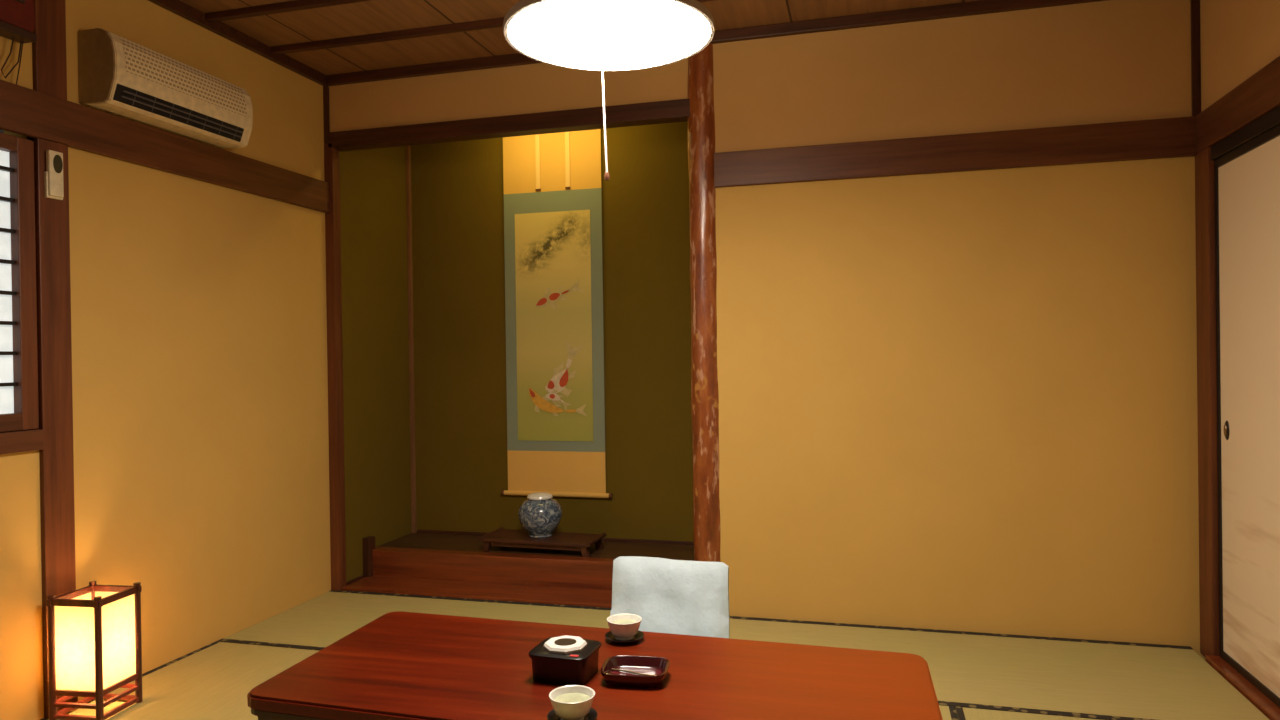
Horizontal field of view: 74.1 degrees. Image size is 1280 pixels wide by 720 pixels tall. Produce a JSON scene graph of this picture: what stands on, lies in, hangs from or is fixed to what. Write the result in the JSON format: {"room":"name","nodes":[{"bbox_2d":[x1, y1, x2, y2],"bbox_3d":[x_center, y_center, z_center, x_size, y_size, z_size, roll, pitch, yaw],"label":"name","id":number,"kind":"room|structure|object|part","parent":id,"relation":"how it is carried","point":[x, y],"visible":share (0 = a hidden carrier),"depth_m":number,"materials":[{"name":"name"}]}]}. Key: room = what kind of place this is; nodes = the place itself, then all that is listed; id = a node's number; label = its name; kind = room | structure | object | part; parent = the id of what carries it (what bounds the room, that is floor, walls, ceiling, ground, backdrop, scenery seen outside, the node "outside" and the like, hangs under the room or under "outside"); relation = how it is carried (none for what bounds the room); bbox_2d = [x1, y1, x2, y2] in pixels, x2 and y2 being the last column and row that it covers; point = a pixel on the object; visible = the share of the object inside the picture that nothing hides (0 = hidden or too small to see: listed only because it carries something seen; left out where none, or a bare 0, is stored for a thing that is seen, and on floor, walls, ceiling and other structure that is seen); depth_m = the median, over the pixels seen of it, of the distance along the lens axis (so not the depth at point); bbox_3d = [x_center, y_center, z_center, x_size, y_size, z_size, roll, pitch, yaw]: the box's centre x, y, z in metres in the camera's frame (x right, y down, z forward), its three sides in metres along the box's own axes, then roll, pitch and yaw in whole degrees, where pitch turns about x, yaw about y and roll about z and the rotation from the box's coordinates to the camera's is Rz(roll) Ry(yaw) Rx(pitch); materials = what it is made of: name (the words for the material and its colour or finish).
{"room":"japanese tatami room","nodes":[
{"label":"japanese tatami room","id":0,"kind":"room"},
{"bbox_2d":[0,0,411,719],"bbox_3d":[-2.037,-0.081,2.180,0.150,2.497,5.500,-1,0,15],"label":"wall","id":1,"kind":"structure","parent":0,"point":[199,309],"depth_m":3.33,"materials":[{"name":"yellow paint"}]},
{"bbox_2d":[0,0,36,84],"bbox_3d":[-1.882,-1.023,2.497,0.062,0.426,0.190,-1,0,15],"label":"hanging ornament","id":2,"kind":"object","parent":1,"relation":"hanging from","point":[17,17],"visible":1,"depth_m":2.53,"materials":[{"name":"red paint"}]},
{"bbox_2d":[0,133,42,454],"bbox_3d":[-2.132,-0.191,1.717,0.068,0.955,1.898,-1,0,15],"label":"window","id":3,"kind":"structure","parent":1,"relation":"in","point":[19,411],"depth_m":2.58,"materials":[{"name":"wood"}]},
{"bbox_3d":[-2.142,-0.229,1.728,0.004,0.800,1.765,-1,0,15],"label":"pane","id":4,"kind":"part","parent":3,"relation":"part of","materials":[{"name":"paper"}]},
{"bbox_3d":[-2.134,-0.646,1.722,0.043,0.045,1.765,-1,0,15],"label":"frame","id":5,"kind":"part","parent":3,"relation":"part of","materials":[{"name":"brown wood"}]},
{"bbox_3d":[-2.123,0.195,1.726,0.041,0.052,1.765,-1,0,15],"label":"frame","id":6,"kind":"part","parent":3,"relation":"part of","materials":[{"name":"brown wood"}]},
{"bbox_3d":[-2.126,0.255,1.719,0.068,0.063,1.898,-1,0,15],"label":"sill","id":7,"kind":"part","parent":3,"relation":"part of","materials":[{"name":"brown wood"}]},
{"bbox_3d":[-1.894,-0.232,2.603,0.041,0.890,0.054,-1,0,15],"label":"frame","id":8,"kind":"part","parent":3,"relation":"part of","materials":[{"name":"brown wood"}]},
{"bbox_2d":[27,0,77,717],"bbox_3d":[-1.863,-0.079,2.682,0.046,2.422,0.104,-1,0,15],"label":"wooden pillar","id":9,"kind":"structure","parent":1,"relation":"attached to","point":[49,63],"depth_m":2.67,"materials":[{"name":"brown wood"}]},
{"bbox_2d":[44,150,63,199],"bbox_3d":[-1.839,-0.581,2.664,0.021,0.148,0.056,-1,0,15],"label":"remote control","id":10,"kind":"object","parent":1,"relation":"attached to","point":[53,175],"visible":1,"depth_m":2.65,"materials":[{"name":"beige plastic"}]},
{"bbox_2d":[0,79,329,212],"bbox_3d":[-2.094,-0.751,1.775,0.026,0.142,4.700,-1,0,15],"label":"trim","id":11,"kind":"structure","parent":1,"relation":"attached to","point":[24,111],"depth_m":3.01,"materials":[{"name":"brown wood"}]},
{"bbox_2d":[78,28,252,148],"bbox_3d":[-1.685,-0.962,3.066,0.152,0.245,0.640,-1,0,15],"label":"air conditioner","id":12,"kind":"object","parent":1,"relation":"attached to","point":[120,76],"visible":1,"depth_m":2.93,"materials":[{"name":"beige plastic"}]},
{"bbox_2d":[113,84,243,141],"bbox_3d":[-1.638,-0.877,3.039,0.034,0.052,0.579,-1,0,15],"label":"vent","id":13,"kind":"object","parent":12,"relation":"attached to","point":[138,99],"depth_m":3.00,"materials":[{"name":"black plastic"}]},
{"bbox_2d":[118,36,246,116],"bbox_3d":[-1.627,-1.008,3.050,0.031,0.121,0.560,-1,0,15],"label":"grille","id":14,"kind":"object","parent":12,"relation":"attached to","point":[139,63],"depth_m":3.00,"materials":[{"name":"beige plastic"}]},
{"bbox_2d":[148,0,325,84],"bbox_3d":[-2.104,-1.304,1.757,0.030,0.045,4.670,-1,0,15],"label":"trim","id":15,"kind":"structure","parent":1,"relation":"attached to","point":[178,7],"depth_m":3.46,"materials":[{"name":"brown wood"}]},
{"bbox_2d":[323,86,329,143],"bbox_3d":[-1.494,-1.166,4.047,0.026,0.272,0.032,-1,0,15],"label":"trim","id":16,"kind":"structure","parent":1,"relation":"attached to","point":[326,119],"depth_m":4.03,"materials":[{"name":"brown wood"}]},
{"bbox_2d":[324,143,345,590],"bbox_3d":[-1.462,0.044,4.063,0.050,2.150,0.057,-1,0,15],"label":"trim","id":17,"kind":"structure","parent":1,"relation":"attached to","point":[331,155],"depth_m":4.04,"materials":[{"name":"brown wood"}]},
{"bbox_2d":[346,575,363,585],"bbox_3d":[-1.405,1.087,4.169,0.010,0.022,0.160,-1,0,15],"label":"trim","id":18,"kind":"structure","parent":1,"relation":"attached to","point":[361,576],"depth_m":4.17,"materials":[{"name":"brown wood"}]},
{"bbox_2d":[363,536,374,576],"bbox_3d":[-1.364,0.995,4.270,0.040,0.205,0.057,-1,0,15],"label":"trim","id":19,"kind":"structure","parent":1,"relation":"attached to","point":[368,542],"depth_m":4.24,"materials":[{"name":"brown wood"}]},
{"bbox_2d":[411,121,693,541],"bbox_3d":[-0.323,-0.118,4.515,1.950,2.497,0.100,-1,0,15],"label":"wall","id":20,"kind":"structure","parent":0,"point":[457,189],"depth_m":4.47,"materials":[{"name":"green paint"}]},
{"bbox_2d":[406,145,416,532],"bbox_3d":[-1.270,-0.122,4.706,0.022,2.170,0.022,-1,0,15],"label":"trim","id":21,"kind":"structure","parent":20,"relation":"attached to","point":[408,148],"depth_m":4.70,"materials":[{"name":"brown wood"}]},
{"bbox_2d":[375,532,693,560],"bbox_3d":[-0.428,1.016,4.303,1.830,0.134,0.385,-1,0,15],"label":"alcove floor","id":22,"kind":"structure","parent":20,"relation":"attached to","point":[454,542],"depth_m":4.28,"materials":[{"name":"brown wood"}]},
{"bbox_2d":[479,527,606,556],"bbox_3d":[-0.485,0.912,4.247,0.592,0.076,0.240,-1,0,17],"label":"display stand","id":23,"kind":"object","parent":22,"relation":"on","point":[502,537],"visible":0.98,"depth_m":4.19,"materials":[{"name":"brown wood"}]},
{"bbox_3d":[-0.761,0.928,4.232,0.046,0.053,0.030,-1,0,17],"label":"leg","id":24,"kind":"part","parent":23,"relation":"part of","materials":[{"name":"brown wood"}]},
{"bbox_2d":[518,492,561,537],"bbox_3d":[-0.501,0.775,4.261,0.221,0.215,0.221,-1,0,15],"label":"jar","id":25,"kind":"object","parent":23,"relation":"on","point":[539,515],"visible":1,"depth_m":4.19,"materials":[{"name":"blue ceramic"}]},
{"bbox_3d":[-0.503,0.680,4.260,0.129,0.026,0.129,-1,0,15],"label":"lid","id":26,"kind":"part","parent":25,"relation":"part of","materials":[{"name":"white ceramic"}]},
{"bbox_3d":[-0.264,0.922,4.080,0.046,0.053,0.030,-1,0,17],"label":"leg","id":27,"kind":"part","parent":23,"relation":"part of","materials":[{"name":"brown wood"}]},
{"bbox_3d":[-0.209,0.920,4.262,0.046,0.053,0.030,-1,0,17],"label":"leg","id":28,"kind":"part","parent":23,"relation":"part of","materials":[{"name":"brown wood"}]},
{"bbox_2d":[417,530,693,544],"bbox_3d":[-0.366,0.940,4.478,1.800,0.016,0.012,-1,0,15],"label":"trim","id":29,"kind":"structure","parent":20,"relation":"attached to","point":[418,531],"depth_m":4.41,"materials":[{"name":"brown wood"}]},
{"bbox_2d":[501,129,612,498],"bbox_3d":[-0.458,-0.307,4.484,0.618,2.064,0.030,-1,0,15],"label":"scroll","id":30,"kind":"object","parent":20,"relation":"hanging from","point":[552,181],"visible":0.91,"depth_m":4.48,"materials":[{"name":"beige paper"}]},
{"bbox_2d":[515,210,592,440],"bbox_3d":[-0.458,-0.177,4.480,0.424,1.210,0.009,-1,0,15],"label":"painting","id":31,"kind":"object","parent":30,"relation":"attached to","point":[554,248],"depth_m":4.48,"materials":[{"name":"paper"}]},
{"bbox_2d":[180,0,979,74],"bbox_3d":[-0.255,-1.379,1.628,3.910,0.106,5.620,-1,0,15],"label":"ceiling","id":32,"kind":"structure","parent":0,"point":[330,37],"depth_m":3.39,"materials":[{"name":"brown wood"}]},
{"bbox_2d":[503,0,714,180],"bbox_3d":[-0.077,-0.900,2.123,0.528,0.914,0.528,-1,0,15],"label":"pendant lamp","id":33,"kind":"object","parent":32,"relation":"hanging from","point":[592,35],"visible":1,"depth_m":2.05,"materials":[{"name":"white"}]},
{"bbox_3d":[-0.089,-0.624,2.097,0.014,0.322,0.005,-1,0,15],"label":"pull cord","id":34,"kind":"part","parent":33,"relation":"part of","materials":[{"name":"white fabric"}]},
{"bbox_3d":[-0.082,-0.454,2.097,0.014,0.022,0.014,-1,0,15],"label":"cord knob","id":35,"kind":"part","parent":33,"relation":"part of","materials":[{"name":"brown wood"}]},
{"bbox_2d":[508,0,709,69],"bbox_3d":[-0.076,-0.800,2.123,0.504,0.038,0.504,-1,0,15],"label":"diffuser","id":36,"kind":"object","parent":33,"relation":"attached to","point":[573,34],"depth_m":2.04,"materials":[{"name":"white"}]},
{"bbox_2d":[328,0,1204,659],"bbox_3d":[0.355,-0.123,3.608,3.790,2.497,0.100,-1,0,15],"label":"wall","id":37,"kind":"structure","parent":0,"point":[966,401],"depth_m":3.32,"materials":[{"name":"yellow paint"}]},
{"bbox_2d":[341,576,611,607],"bbox_3d":[-0.561,1.104,3.943,1.724,0.058,0.250,-1,0,15],"label":"trim","id":38,"kind":"structure","parent":37,"relation":"attached to","point":[379,584],"depth_m":3.96,"materials":[{"name":"red wood"}]},
{"bbox_2d":[373,547,613,589],"bbox_3d":[-0.507,1.016,4.083,1.750,0.140,0.080,-1,0,15],"label":"trim","id":39,"kind":"structure","parent":37,"relation":"attached to","point":[506,568],"depth_m":4.10,"materials":[{"name":"red wood"}]},
{"bbox_2d":[328,99,689,151],"bbox_3d":[-0.625,-1.056,3.841,1.760,0.075,0.082,-1,0,15],"label":"trim","id":40,"kind":"structure","parent":37,"relation":"attached to","point":[669,111],"depth_m":3.79,"materials":[{"name":"brown wood"}]},
{"bbox_2d":[687,43,719,561],"bbox_3d":[0.279,-0.137,3.608,0.132,2.467,0.131,-1,0,15],"label":"wooden pillar","id":41,"kind":"structure","parent":37,"relation":"attached to","point":[700,88],"depth_m":3.55,"materials":[{"name":"brown wood"}]},
{"bbox_2d":[322,0,1106,85],"bbox_3d":[0.263,-1.347,3.555,3.670,0.045,0.030,-1,0,15],"label":"trim","id":42,"kind":"structure","parent":37,"relation":"attached to","point":[982,6],"depth_m":3.44,"materials":[{"name":"brown wood"}]},
{"bbox_2d":[714,116,1196,187],"bbox_3d":[1.177,-0.805,3.318,1.795,0.142,0.022,-1,0,15],"label":"trim","id":43,"kind":"structure","parent":37,"relation":"attached to","point":[1166,137],"depth_m":3.29,"materials":[{"name":"brown wood"}]},
{"bbox_2d":[1190,0,1200,115],"bbox_3d":[2.027,-1.117,3.093,0.028,0.460,0.012,-1,0,15],"label":"trim","id":44,"kind":"structure","parent":37,"relation":"attached to","point":[1195,4],"depth_m":3.09,"materials":[{"name":"brown wood"}]},
{"bbox_2d":[1205,655,1279,719],"bbox_3d":[1.441,1.092,0.778,0.075,0.060,4.575,-1,0,15],"label":"trim","id":45,"kind":"structure","parent":37,"relation":"attached to","point":[1248,690],"depth_m":2.71,"materials":[{"name":"red wood"}]},
{"bbox_2d":[1200,0,1279,111],"bbox_3d":[1.492,-1.079,0.810,0.120,0.587,4.700,-1,0,15],"label":"wall","id":46,"kind":"structure","parent":0,"point":[1239,38],"depth_m":2.81,"materials":[{"name":"beige paint"}]},
{"bbox_2d":[1196,56,1279,152],"bbox_3d":[1.424,-0.798,0.819,0.022,0.137,4.678,-1,0,15],"label":"trim","id":47,"kind":"structure","parent":46,"relation":"attached to","point":[1258,95],"depth_m":2.71,"materials":[{"name":"brown wood"}]},
{"bbox_2d":[1214,125,1279,707],"bbox_3d":[1.920,0.175,2.540,0.029,1.741,0.902,-1,0,15],"label":"door","id":48,"kind":"structure","parent":46,"relation":"in","point":[1247,177],"depth_m":2.74,"materials":[{"name":"paper"}]},
{"bbox_3d":[2.036,0.171,2.966,0.026,1.741,0.020,-1,0,15],"label":"frame","id":49,"kind":"part","parent":48,"relation":"part of","materials":[{"name":"brown wood"}]},
{"bbox_3d":[2.014,0.241,2.908,0.012,0.068,0.040,-1,0,15],"label":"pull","id":50,"kind":"part","parent":48,"relation":"part of","materials":[{"name":"black metal"}]},
{"bbox_3d":[1.909,-0.680,2.535,0.026,0.030,0.862,-1,0,15],"label":"frame","id":51,"kind":"part","parent":48,"relation":"part of","materials":[{"name":"brown wood"}]},
{"bbox_3d":[1.933,1.032,2.544,0.026,0.026,0.862,-1,0,15],"label":"frame","id":52,"kind":"part","parent":48,"relation":"part of","materials":[{"name":"brown wood"}]},
{"bbox_3d":[-0.219,1.178,1.641,3.910,0.074,5.620,-1,0,15],"label":"floor","id":53,"kind":"structure","parent":0,"visible":0},
{"bbox_2d":[40,641,317,719],"bbox_3d":[-1.465,1.131,2.322,0.908,0.048,1.848,-1,0,15],"label":"mat","id":54,"kind":"object","parent":53,"relation":"on","point":[213,681],"visible":0.49,"depth_m":2.90,"materials":[{"name":"beige wicker"}]},
{"bbox_2d":[46,581,142,719],"bbox_3d":[-1.717,0.916,2.678,0.185,0.385,0.185,-1,0,9],"label":"lantern","id":55,"kind":"object","parent":54,"relation":"on","point":[95,642],"visible":1,"depth_m":2.61,"materials":[{"name":"white paper"}]},
{"bbox_3d":[-1.810,0.918,2.611,0.022,0.385,0.022,-1,0,9],"label":"post","id":56,"kind":"part","parent":55,"relation":"part of","materials":[{"name":"brown wood"}]},
{"bbox_3d":[-1.795,1.060,2.691,0.013,0.012,0.161,-1,0,9],"label":"rail","id":57,"kind":"part","parent":55,"relation":"part of","materials":[{"name":"brown wood"}]},
{"bbox_3d":[-1.800,0.745,2.689,0.013,0.020,0.185,-1,0,9],"label":"rail","id":58,"kind":"part","parent":55,"relation":"part of","materials":[{"name":"brown wood"}]},
{"bbox_3d":[-1.728,1.021,2.599,0.161,0.016,0.013,-1,0,9],"label":"rail","id":59,"kind":"part","parent":55,"relation":"part of","materials":[{"name":"brown wood"}]},
{"bbox_3d":[-1.732,0.744,2.597,0.185,0.020,0.013,-1,0,9],"label":"rail","id":60,"kind":"part","parent":55,"relation":"part of","materials":[{"name":"brown wood"}]},
{"bbox_3d":[-1.730,0.884,2.600,0.145,0.258,0.002,-1,0,9],"label":"paper panel","id":61,"kind":"part","parent":55,"relation":"part of","materials":[{"name":"white paper"}]},
{"bbox_3d":[-1.728,1.059,2.599,0.161,0.012,0.013,-1,0,9],"label":"rail","id":62,"kind":"part","parent":55,"relation":"part of","materials":[{"name":"brown wood"}]},
{"bbox_3d":[-1.727,1.097,2.599,0.177,0.014,0.013,-1,0,9],"label":"foot rail","id":63,"kind":"part","parent":55,"relation":"part of","materials":[{"name":"brown wood"}]},
{"bbox_3d":[-1.794,1.097,2.691,0.013,0.014,0.177,-1,0,9],"label":"foot rail","id":64,"kind":"part","parent":55,"relation":"part of","materials":[{"name":"brown wood"}]},
{"bbox_3d":[-1.796,0.884,2.690,0.002,0.258,0.145,-1,0,9],"label":"paper panel","id":65,"kind":"part","parent":55,"relation":"part of","materials":[{"name":"paper"}]},
{"bbox_3d":[-1.784,0.916,2.770,0.022,0.385,0.022,-1,0,9],"label":"post","id":66,"kind":"part","parent":55,"relation":"part of","materials":[{"name":"brown wood"}]},
{"bbox_3d":[-1.650,0.915,2.586,0.022,0.385,0.022,-1,0,9],"label":"post","id":67,"kind":"part","parent":55,"relation":"part of","materials":[{"name":"brown wood"}]},
{"bbox_3d":[-1.706,0.883,2.755,0.145,0.258,0.001,-1,0,9],"label":"paper panel","id":68,"kind":"part","parent":55,"relation":"part of","materials":[{"name":"white paper"}]},
{"bbox_3d":[-1.640,0.742,2.664,0.013,0.020,0.185,-1,0,9],"label":"rail","id":69,"kind":"part","parent":55,"relation":"part of","materials":[{"name":"brown wood"}]},
{"bbox_3d":[-1.707,0.743,2.756,0.185,0.020,0.013,-1,0,9],"label":"rail","id":70,"kind":"part","parent":55,"relation":"part of","materials":[{"name":"brown wood"}]},
{"bbox_3d":[-1.640,0.882,2.665,0.002,0.258,0.145,-1,0,9],"label":"paper panel","id":71,"kind":"part","parent":55,"relation":"part of","materials":[{"name":"white paper"}]},
{"bbox_3d":[-1.702,1.096,2.758,0.177,0.014,0.013,-1,0,9],"label":"foot rail","id":72,"kind":"part","parent":55,"relation":"part of","materials":[{"name":"brown wood"}]},
{"bbox_3d":[-1.636,1.057,2.666,0.013,0.012,0.161,-1,0,9],"label":"rail","id":73,"kind":"part","parent":55,"relation":"part of","materials":[{"name":"brown wood"}]},
{"bbox_3d":[-1.636,1.019,2.666,0.013,0.016,0.161,-1,0,9],"label":"rail","id":74,"kind":"part","parent":55,"relation":"part of","materials":[{"name":"brown wood"}]},
{"bbox_3d":[-1.635,1.095,2.666,0.013,0.014,0.177,-1,0,9],"label":"foot rail","id":75,"kind":"part","parent":55,"relation":"part of","materials":[{"name":"brown wood"}]},
{"bbox_3d":[-1.703,1.058,2.758,0.161,0.012,0.013,-1,0,9],"label":"rail","id":76,"kind":"part","parent":55,"relation":"part of","materials":[{"name":"brown wood"}]},
{"bbox_3d":[-1.625,0.914,2.745,0.022,0.385,0.022,-1,0,9],"label":"post","id":77,"kind":"part","parent":55,"relation":"part of","materials":[{"name":"brown wood"}]},
{"bbox_2d":[218,590,610,650],"bbox_3d":[-0.684,1.114,3.458,1.828,0.048,0.748,-1,0,15],"label":"mat","id":78,"kind":"object","parent":53,"relation":"on","point":[321,621],"visible":0.41,"depth_m":3.64,"materials":[{"name":"beige wicker"}]},
{"bbox_2d":[939,705,957,719],"bbox_3d":[0.295,1.109,1.850,0.913,0.048,1.848,-1,0,15],"label":"mat","id":79,"kind":"object","parent":53,"relation":"on","point":[947,712],"visible":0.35,"depth_m":2.58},
{"bbox_2d":[730,616,1269,719],"bbox_3d":[1.064,1.091,2.989,1.788,0.048,0.748,-1,0,15],"label":"mat","id":80,"kind":"object","parent":53,"relation":"on","point":[1067,677],"visible":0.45,"depth_m":2.90,"materials":[{"name":"beige wicker"}]},
{"bbox_2d":[956,706,1098,719],"bbox_3d":[1.164,1.097,1.616,0.883,0.048,1.848,-1,0,15],"label":"mat","id":81,"kind":"object","parent":53,"relation":"on","point":[962,713],"visible":0.88,"depth_m":2.55,"materials":[{"name":"beige wicker"}]},
{"bbox_3d":[-0.586,1.120,2.086,0.908,0.048,1.848,-1,0,15],"label":"mat","id":82,"kind":"object","parent":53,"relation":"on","visible":0},
{"bbox_2d":[247,611,942,719],"bbox_3d":[-0.094,0.920,2.031,1.553,0.339,0.699,-1,0,15],"label":"table","id":83,"kind":"object","parent":82,"relation":"on","point":[399,665],"visible":0.97,"depth_m":1.98,"materials":[{"name":"brown wood"}]},
{"bbox_3d":[-0.818,0.953,1.967,0.091,0.295,0.091,-1,0,15],"label":"leg","id":84,"kind":"part","parent":83,"relation":"part of","materials":[{"name":"brown wood"}]},
{"bbox_3d":[-0.096,0.791,2.030,1.542,0.012,0.689,-1,0,15],"label":"edge moulding","id":85,"kind":"part","parent":83,"relation":"part of","materials":[{"name":"brown wood"}]},
{"bbox_2d":[529,635,600,685],"bbox_3d":[-0.177,0.712,2.021,0.146,0.080,0.135,-1,0,18],"label":"box","id":86,"kind":"object","parent":83,"relation":"on","point":[565,660],"visible":1,"depth_m":1.97,"materials":[{"name":"black wood"}]},
{"bbox_2d":[547,708,597,719],"bbox_3d":[-0.141,0.746,1.763,0.105,0.014,0.105,-1,0,15],"label":"saucer","id":87,"kind":"object","parent":83,"relation":"on","point":[592,715],"visible":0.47,"depth_m":1.77,"materials":[{"name":"black paint"}]},
{"bbox_2d":[549,685,594,719],"bbox_3d":[-0.141,0.720,1.763,0.096,0.051,0.096,-1,0,15],"label":"teacup","id":88,"kind":"object","parent":87,"relation":"on","point":[569,702],"visible":1,"depth_m":1.75,"materials":[{"name":"white ceramic"}]},
{"bbox_2d":[605,630,643,643],"bbox_3d":[-0.041,0.742,2.265,0.105,0.014,0.105,-1,0,15],"label":"saucer","id":89,"kind":"object","parent":83,"relation":"on","point":[639,635],"visible":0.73,"depth_m":2.25,"materials":[{"name":"black paint"}]},
{"bbox_2d":[607,613,641,640],"bbox_3d":[-0.042,0.716,2.265,0.094,0.050,0.094,-1,0,15],"label":"teacup","id":90,"kind":"object","parent":89,"relation":"on","point":[624,626],"visible":1,"depth_m":2.24,"materials":[{"name":"white ceramic"}]},
{"bbox_2d":[601,655,668,687],"bbox_3d":[-0.011,0.734,1.994,0.155,0.032,0.130,-1,0,9],"label":"dish","id":91,"kind":"object","parent":83,"relation":"on","point":[622,670],"visible":1,"depth_m":2.01,"materials":[{"name":"red plastic"}]},
{"bbox_3d":[-0.009,0.738,1.997,0.126,0.005,0.009,-1,0,24],"label":"thin rod","id":92,"kind":"part","parent":91,"relation":"part of","materials":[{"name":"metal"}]},
{"bbox_2d":[610,556,729,637],"bbox_3d":[0.045,0.878,2.637,0.409,0.411,0.506,-1,0,15],"label":"chair","id":93,"kind":"object","parent":82,"relation":"on","point":[683,597],"visible":0.51,"depth_m":2.82,"materials":[{"name":"white fabric"}]},
{"bbox_3d":[1.524,0.169,0.813,0.090,1.910,4.700,-1,0,15],"label":"wall","id":94,"kind":"structure","parent":0,"visible":0},
{"bbox_2d":[1195,147,1218,656],"bbox_3d":[2.049,0.162,3.040,0.050,1.825,0.125,-1,0,15],"label":"trim","id":95,"kind":"structure","parent":94,"relation":"attached to","point":[1204,166],"depth_m":3.02,"materials":[{"name":"brown wood"}]},
{"bbox_2d":[1211,106,1279,159],"bbox_3d":[1.431,-0.704,0.762,0.042,0.049,4.570,-1,0,15],"label":"trim","id":96,"kind":"structure","parent":94,"relation":"attached to","point":[1270,120],"depth_m":2.69,"materials":[{"name":"brown wood"}]}
]}

